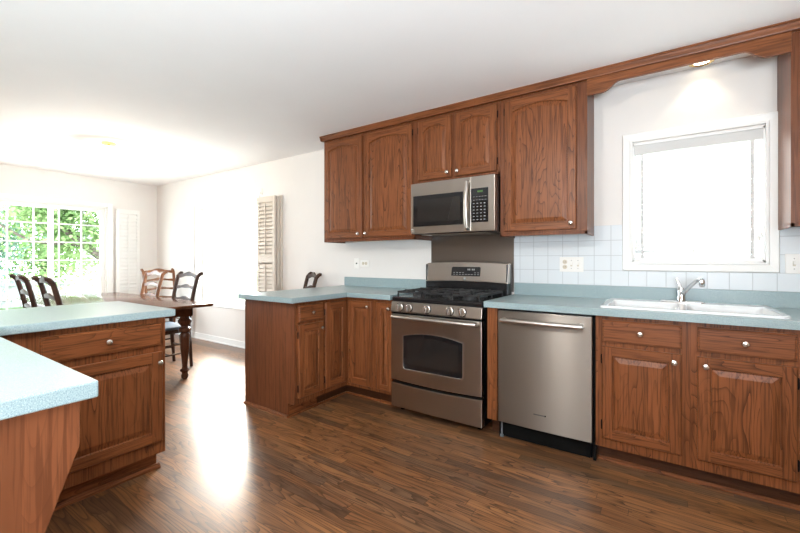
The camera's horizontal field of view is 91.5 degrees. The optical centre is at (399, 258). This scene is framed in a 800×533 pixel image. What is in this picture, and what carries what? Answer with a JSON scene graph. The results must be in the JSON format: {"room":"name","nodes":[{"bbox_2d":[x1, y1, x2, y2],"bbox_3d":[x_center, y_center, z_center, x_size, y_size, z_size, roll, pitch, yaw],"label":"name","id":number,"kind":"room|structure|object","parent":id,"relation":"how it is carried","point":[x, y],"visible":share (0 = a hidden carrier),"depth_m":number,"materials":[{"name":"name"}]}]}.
{"room":"kitchen","nodes":[
{"label":"kitchen","id":0,"kind":"room"},
{"bbox_2d":[0,164,156,293],"bbox_3d":[-5.744,-0.020,4.429,0.160,2.440,5.470,0,0,34],"label":"wall","id":1,"kind":"structure","parent":0,"point":[17,180],"depth_m":6.01,"materials":[{"name":"paint"}]},
{"bbox_2d":[0,193,112,308],"bbox_3d":[-5.295,0.170,5.071,0.180,2.060,2.615,0,0,34],"label":"door","id":2,"kind":"structure","parent":1,"relation":"in","point":[106,210],"depth_m":5.60,"materials":[{"name":"white paint"}]},
{"bbox_2d":[116,209,139,294],"bbox_3d":[-4.355,0.175,6.248,0.042,1.930,0.330,0,0,34],"label":"plantation shutter","id":3,"kind":"object","parent":1,"relation":"attached to","point":[127,221],"visible":0.61,"depth_m":6.23,"materials":[{"name":"white paint"}]},
{"bbox_2d":[0,0,799,185],"bbox_3d":[-2.117,-1.290,1.964,8.930,0.100,5.790,0,0,34],"label":"ceiling","id":4,"kind":"structure","parent":0,"point":[190,89],"depth_m":2.44,"materials":[{"name":"paint"}]},
{"bbox_2d":[89,141,127,165],"bbox_3d":[-3.114,-1.115,4.171,0.330,0.250,0.330,0,0,34],"label":"ceiling light","id":5,"kind":"object","parent":4,"relation":"attached to","point":[105,154],"visible":1,"depth_m":4.07,"materials":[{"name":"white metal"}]},
{"bbox_2d":[689,60,713,67],"bbox_3d":[1.894,-1.236,2.449,0.128,0.008,0.128,0,0,34],"label":"recessed light","id":6,"kind":"object","parent":4,"relation":"in","point":[701,64],"visible":0.54,"depth_m":2.48,"materials":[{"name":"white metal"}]},
{"bbox_2d":[45,334,799,532],"bbox_3d":[-2.117,1.250,1.964,8.930,0.100,5.790,0,0,34],"label":"floor","id":7,"kind":"structure","parent":0,"point":[346,463],"depth_m":2.08,"materials":[{"name":"brown wood"}]},
{"bbox_2d":[9,274,37,307],"bbox_3d":[-3.468,0.673,3.906,0.481,1.056,0.580,0,0,37],"label":"dining chair","id":8,"kind":"object","parent":7,"relation":"on","point":[18,278],"visible":0.3,"depth_m":3.67,"materials":[{"name":"brown wood"}]},
{"bbox_2d":[0,401,79,532],"bbox_3d":[-1.054,0.763,0.495,0.040,0.873,1.033,0,0,34],"label":"panel","id":9,"kind":"object","parent":7,"relation":"on","point":[38,450],"visible":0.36,"depth_m":0.84,"materials":[{"name":"brown wood"}]},
{"bbox_2d":[31,276,62,305],"bbox_3d":[-2.856,0.673,3.490,0.481,1.056,0.580,0,0,37],"label":"dining chair","id":10,"kind":"object","parent":7,"relation":"on","point":[56,297],"visible":0.25,"depth_m":3.26,"materials":[{"name":"brown wood"}]},
{"bbox_2d":[0,317,164,510],"bbox_3d":[-2.042,0.763,1.683,0.650,0.873,1.688,0,0,34],"label":"base cabinet","id":11,"kind":"object","parent":7,"relation":"on","point":[122,428],"visible":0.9,"depth_m":2.01,"materials":[{"name":"brown wood"}]},
{"bbox_2d":[0,301,174,419],"bbox_3d":[-1.621,0.306,1.347,1.985,0.040,1.845,0,0,34],"label":"countertop","id":12,"kind":"structure","parent":11,"relation":"on","point":[30,382],"depth_m":1.09,"materials":[{"name":"teal laminate"}]},
{"bbox_2d":[12,292,212,378],"bbox_3d":[-3.070,0.819,4.093,2.280,0.762,1.020,0,0,34],"label":"dining table","id":13,"kind":"object","parent":7,"relation":"on","point":[183,308],"visible":0.22,"depth_m":3.92,"materials":[{"name":"brown wood"}]},
{"bbox_2d":[140,270,167,296],"bbox_3d":[-3.272,0.673,4.792,0.481,1.056,0.580,0,0,34],"label":"dining chair","id":14,"kind":"object","parent":7,"relation":"on","point":[156,272],"visible":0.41,"depth_m":4.97,"materials":[{"name":"brown wood"}]},
{"bbox_2d":[140,268,179,334],"bbox_3d":[-3.551,0.673,5.919,0.580,1.056,0.481,0,0,34],"label":"dining chair","id":15,"kind":"object","parent":7,"relation":"on","point":[172,270],"visible":0.27,"depth_m":6.07,"materials":[{"name":"brown wood"}]},
{"bbox_2d":[165,271,202,366],"bbox_3d":[-2.594,0.673,4.331,0.481,1.056,0.580,0,0,34],"label":"dining chair","id":16,"kind":"object","parent":7,"relation":"on","point":[171,328],"visible":0.5,"depth_m":4.40,"materials":[{"name":"brown wood"}]},
{"bbox_2d":[243,299,323,418],"bbox_3d":[-0.944,0.763,3.188,0.665,0.873,0.315,0,0,34],"label":"base cabinet","id":17,"kind":"object","parent":7,"relation":"on","point":[284,341],"visible":0.93,"depth_m":3.05,"materials":[{"name":"brown wood"}]},
{"bbox_2d":[303,272,321,287],"bbox_3d":[-1.181,0.673,4.182,0.580,1.056,0.481,0,0,-25],"label":"dining chair","id":18,"kind":"object","parent":7,"relation":"on","point":[310,274],"visible":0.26,"depth_m":4.26,"materials":[{"name":"brown wood"}]},
{"bbox_2d":[317,297,380,404],"bbox_3d":[-0.492,0.763,3.617,0.920,0.873,0.900,0,0,34],"label":"base cabinet","id":19,"kind":"object","parent":7,"relation":"on","point":[349,323],"visible":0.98,"depth_m":3.27,"materials":[{"name":"brown wood"}]},
{"bbox_2d":[238,277,425,303],"bbox_3d":[-0.518,0.259,3.420,1.109,0.134,1.264,0,0,34],"label":"countertop","id":20,"kind":"structure","parent":19,"relation":"on","point":[355,287],"depth_m":3.43,"materials":[{"name":"teal laminate"}]},
{"bbox_2d":[376,299,396,406],"bbox_3d":[0.031,0.763,3.403,0.182,0.873,0.665,0,0,34],"label":"base cabinet","id":21,"kind":"object","parent":7,"relation":"on","point":[384,380],"visible":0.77,"depth_m":3.16,"materials":[{"name":"brown wood"}]},
{"bbox_2d":[390,261,511,429],"bbox_3d":[0.402,0.611,3.099,0.756,1.179,0.712,0,0,34],"label":"gas range","id":22,"kind":"object","parent":7,"relation":"on","point":[439,330],"visible":0.96,"depth_m":2.88,"materials":[{"name":"silver metal"}]},
{"bbox_2d":[392,294,503,306],"bbox_3d":[0.400,0.315,3.095,0.756,0.035,0.532,0,0,34],"label":"cooktop","id":23,"kind":"object","parent":22,"relation":"in","point":[412,299],"depth_m":2.92,"materials":[{"name":"black metal"}]},
{"bbox_2d":[487,307,498,431],"bbox_3d":[0.794,0.763,2.888,0.069,0.873,0.610,0,0,34],"label":"filler panel","id":24,"kind":"object","parent":7,"relation":"on","point":[492,313],"visible":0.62,"depth_m":2.63,"materials":[{"name":"brown wood"}]},
{"bbox_2d":[498,308,596,460],"bbox_3d":[1.040,0.766,2.661,0.591,0.868,0.690,0,0,34],"label":"dishwasher","id":25,"kind":"object","parent":7,"relation":"on","point":[547,360],"visible":0.96,"depth_m":2.43,"materials":[{"name":"silver metal"}]},
{"bbox_2d":[500,308,592,316],"bbox_3d":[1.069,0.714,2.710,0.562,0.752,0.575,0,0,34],"label":"control panel","id":26,"kind":"object","parent":25,"relation":"in","point":[584,315],"depth_m":2.46,"materials":[{"name":"metal"}]},
{"bbox_2d":[596,315,799,510],"bbox_3d":[1.681,0.763,2.283,0.890,0.873,0.665,0,0,34],"label":"base cabinet","id":27,"kind":"object","parent":7,"relation":"on","point":[715,406],"visible":0.98,"depth_m":2.01,"materials":[{"name":"brown wood"}]},
{"bbox_3d":[2.420,0.763,1.780,0.894,0.873,0.665,0,0,34],"label":"base cabinet","id":28,"kind":"object","parent":7,"relation":"on","visible":0},
{"bbox_2d":[484,283,799,329],"bbox_3d":[1.772,0.259,2.224,2.464,0.134,0.667,0,0,34],"label":"countertop","id":29,"kind":"structure","parent":28,"relation":"on","point":[560,298],"depth_m":2.44,"materials":[{"name":"teal laminate"}]},
{"bbox_2d":[659,278,704,303],"bbox_3d":[1.729,0.191,2.393,0.240,0.165,0.247,0,0,34],"label":"faucet","id":30,"kind":"object","parent":29,"relation":"on","point":[681,291],"visible":1,"depth_m":2.44,"materials":[{"name":"silver metal"}]},
{"bbox_2d":[600,298,790,318],"bbox_3d":[1.667,0.366,2.295,0.822,0.185,0.546,0,0,34],"label":"sink","id":31,"kind":"object","parent":29,"relation":"in","point":[761,311],"visible":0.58,"depth_m":2.29,"materials":[{"name":"white ceramic"}]},
{"bbox_2d":[157,55,777,341],"bbox_3d":[-0.534,-0.020,4.293,8.930,2.440,0.160,0,0,34],"label":"wall","id":32,"kind":"structure","parent":0,"point":[745,86],"depth_m":4.08,"materials":[{"name":"paint"}]},
{"bbox_2d":[176,331,244,348],"bbox_3d":[-2.390,1.157,5.441,4.250,0.085,0.026,0,0,34],"label":"baseboard","id":33,"kind":"structure","parent":32,"relation":"attached to","point":[221,340],"depth_m":5.58,"materials":[{"name":"white paint"}]},
{"bbox_2d":[191,196,259,309],"bbox_3d":[-2.453,-0.060,5.566,1.615,1.520,0.210,0,0,34],"label":"window","id":34,"kind":"structure","parent":32,"relation":"in","point":[199,213],"depth_m":5.91,"materials":[{"name":"white paint"}]},
{"bbox_2d":[257,195,282,291],"bbox_3d":[-1.642,-0.043,4.878,0.400,1.485,0.116,0,0,34],"label":"plantation shutter","id":35,"kind":"object","parent":32,"relation":"attached to","point":[269,208],"visible":0.71,"depth_m":4.81,"materials":[{"name":"beige paint"}]},
{"bbox_2d":[354,258,358,268],"bbox_3d":[-0.460,0.048,4.140,0.070,0.115,0.009,0,0,34],"label":"phone jack","id":36,"kind":"object","parent":32,"relation":"attached to","point":[356,260],"visible":1,"depth_m":4.14,"materials":[{"name":"white plastic"}]},
{"bbox_2d":[360,260,368,266],"bbox_3d":[-0.369,0.046,4.078,0.115,0.072,0.008,0,0,34],"label":"wall outlet","id":37,"kind":"object","parent":32,"relation":"attached to","point":[363,263],"visible":1,"depth_m":4.08,"materials":[{"name":"white plastic"}]},
{"bbox_2d":[324,121,431,242],"bbox_3d":[-0.252,-0.682,3.789,1.093,1.025,0.354,0,0,34],"label":"upper cabinet","id":38,"kind":"object","parent":32,"relation":"attached to","point":[369,177],"visible":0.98,"depth_m":3.63,"materials":[{"name":"brown wood"}]},
{"bbox_2d":[319,18,799,141],"bbox_3d":[1.081,-1.217,2.881,4.352,0.044,0.357,0,0,34],"label":"trim","id":39,"kind":"structure","parent":38,"relation":"attached to","point":[793,25],"depth_m":2.58,"materials":[{"name":"brown wood"}]},
{"bbox_2d":[344,277,425,288],"bbox_3d":[-0.153,0.239,3.923,1.072,0.094,0.021,0,0,34],"label":"backsplash","id":40,"kind":"structure","parent":32,"relation":"attached to","point":[348,281],"depth_m":3.91,"materials":[{"name":"teal laminate"}]},
{"bbox_2d":[415,101,499,183],"bbox_3d":[0.515,-0.920,3.268,0.758,0.550,0.354,0,0,34],"label":"upper cabinet","id":41,"kind":"object","parent":32,"relation":"attached to","point":[464,143],"visible":0.91,"depth_m":3.12,"materials":[{"name":"brown wood"}]},
{"bbox_2d":[411,174,499,236],"bbox_3d":[0.491,-0.415,3.215,0.735,0.430,0.460,0,0,34],"label":"microwave","id":42,"kind":"object","parent":41,"relation":"attached to","point":[466,206],"visible":0.98,"depth_m":3.04,"materials":[{"name":"silver metal"}]},
{"bbox_2d":[431,234,513,291],"bbox_3d":[0.612,0.020,3.412,0.776,0.500,0.007,0,0,34],"label":"wall panel","id":43,"kind":"object","parent":32,"relation":"attached to","point":[496,248],"visible":0.48,"depth_m":3.39,"materials":[{"name":"silver metal"}]},
{"bbox_2d":[500,81,593,237],"bbox_3d":[1.078,-0.682,2.885,0.599,1.025,0.354,0,0,34],"label":"upper cabinet","id":44,"kind":"object","parent":32,"relation":"attached to","point":[547,136],"visible":0.99,"depth_m":2.75,"materials":[{"name":"brown wood"}]},
{"bbox_2d":[587,31,791,95],"bbox_3d":[1.654,-1.142,2.328,0.980,0.108,0.019,0,0,34],"label":"valance","id":45,"kind":"object","parent":44,"relation":"attached to","point":[779,44],"visible":1,"depth_m":2.25,"materials":[{"name":"brown wood"}]},
{"bbox_2d":[560,257,583,271],"bbox_3d":[1.290,0.041,2.937,0.168,0.112,0.018,0,0,34],"label":"switch plate","id":46,"kind":"object","parent":32,"relation":"attached to","point":[567,264],"visible":1,"depth_m":2.94,"materials":[{"name":"white plastic"}]},
{"bbox_2d":[514,225,799,291],"bbox_3d":[1.958,-0.025,2.498,2.470,0.434,0.007,0,0,34],"label":"tile backsplash","id":47,"kind":"structure","parent":32,"relation":"attached to","point":[537,257],"depth_m":2.81,"materials":[{"name":"white tile"}]},
{"bbox_2d":[514,283,799,308],"bbox_3d":[1.954,0.259,2.491,2.464,0.134,0.021,0,0,34],"label":"backsplash","id":48,"kind":"structure","parent":32,"relation":"attached to","point":[777,299],"depth_m":2.62,"materials":[{"name":"teal laminate"}]},
{"bbox_2d":[622,111,779,272],"bbox_3d":[1.949,-0.395,2.592,0.810,0.955,0.182,0,0,34],"label":"window","id":49,"kind":"structure","parent":32,"relation":"in","point":[770,246],"depth_m":2.48,"materials":[{"name":"white paint"}]},
{"bbox_2d":[634,128,762,258],"bbox_3d":[1.921,-0.392,2.550,0.663,0.787,0.063,0,0,34],"label":"window blind","id":50,"kind":"object","parent":49,"relation":"attached to","point":[746,139],"visible":1,"depth_m":2.53,"materials":[{"name":"white plastic"}]},
{"bbox_2d":[777,31,799,229],"bbox_3d":[2.385,-0.682,1.997,0.600,1.025,0.354,0,0,34],"label":"upper cabinet","id":51,"kind":"object","parent":32,"relation":"attached to","point":[788,65],"visible":1,"depth_m":2.08,"materials":[{"name":"brown wood"}]},
{"bbox_2d":[785,254,799,273],"bbox_3d":[2.320,0.028,2.236,0.160,0.115,0.018,0,0,34],"label":"switch plate","id":52,"kind":"object","parent":32,"relation":"attached to","point":[792,261],"visible":1,"depth_m":2.27,"materials":[{"name":"white plastic"}]},
{"label":"outside","id":53,"kind":"structure","parent":0,"visible":0},
{"bbox_2d":[0,271,256,309],"bbox_3d":[-4.135,1.460,2.810,70.000,0.120,60.000,0,0,34],"label":"ground","id":54,"kind":"structure","parent":53,"point":[244,281],"depth_m":21.41,"materials":[{"name":"white"}]},
{"bbox_2d":[0,204,55,292],"bbox_3d":[-10.598,-0.589,10.002,2.840,3.979,3.469,0,0,40],"label":"leafy tree","id":55,"kind":"object","parent":54,"relation":"on","point":[1,205],"visible":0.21,"depth_m":10.22,"materials":[{"name":"green plant"}]},
{"bbox_2d":[0,276,98,307],"bbox_3d":[-11.766,0.990,10.414,0.070,0.820,8.000,0,0,34],"label":"fence","id":56,"kind":"object","parent":54,"relation":"on","point":[13,293],"visible":0.16,"depth_m":11.45,"materials":[{"name":"grey wood"}]},
{"bbox_2d":[0,205,99,296],"bbox_3d":[-7.243,-0.475,8.481,3.426,3.801,3.741,0,0,26],"label":"leafy tree","id":57,"kind":"object","parent":54,"relation":"on","point":[67,216],"visible":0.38,"depth_m":8.15,"materials":[{"name":"green plant"}]},
{"bbox_2d":[0,213,99,291],"bbox_3d":[-12.550,-0.601,13.751,5.522,4.003,3.410,0,0,-36],"label":"leafy tree","id":58,"kind":"object","parent":54,"relation":"on","point":[39,251],"visible":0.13,"depth_m":13.43,"materials":[{"name":"green plant"}]},
{"bbox_2d":[82,221,98,293],"bbox_3d":[-8.871,0.170,11.143,0.340,2.460,0.360,0,0,34],"label":"porch post","id":59,"kind":"object","parent":54,"relation":"on","point":[94,281],"visible":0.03,"depth_m":11.05,"materials":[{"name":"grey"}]},
{"bbox_3d":[-7.098,1.315,6.033,3.878,0.170,10.000,0,0,34],"label":"paving","id":60,"kind":"object","parent":54,"relation":"on","visible":0},
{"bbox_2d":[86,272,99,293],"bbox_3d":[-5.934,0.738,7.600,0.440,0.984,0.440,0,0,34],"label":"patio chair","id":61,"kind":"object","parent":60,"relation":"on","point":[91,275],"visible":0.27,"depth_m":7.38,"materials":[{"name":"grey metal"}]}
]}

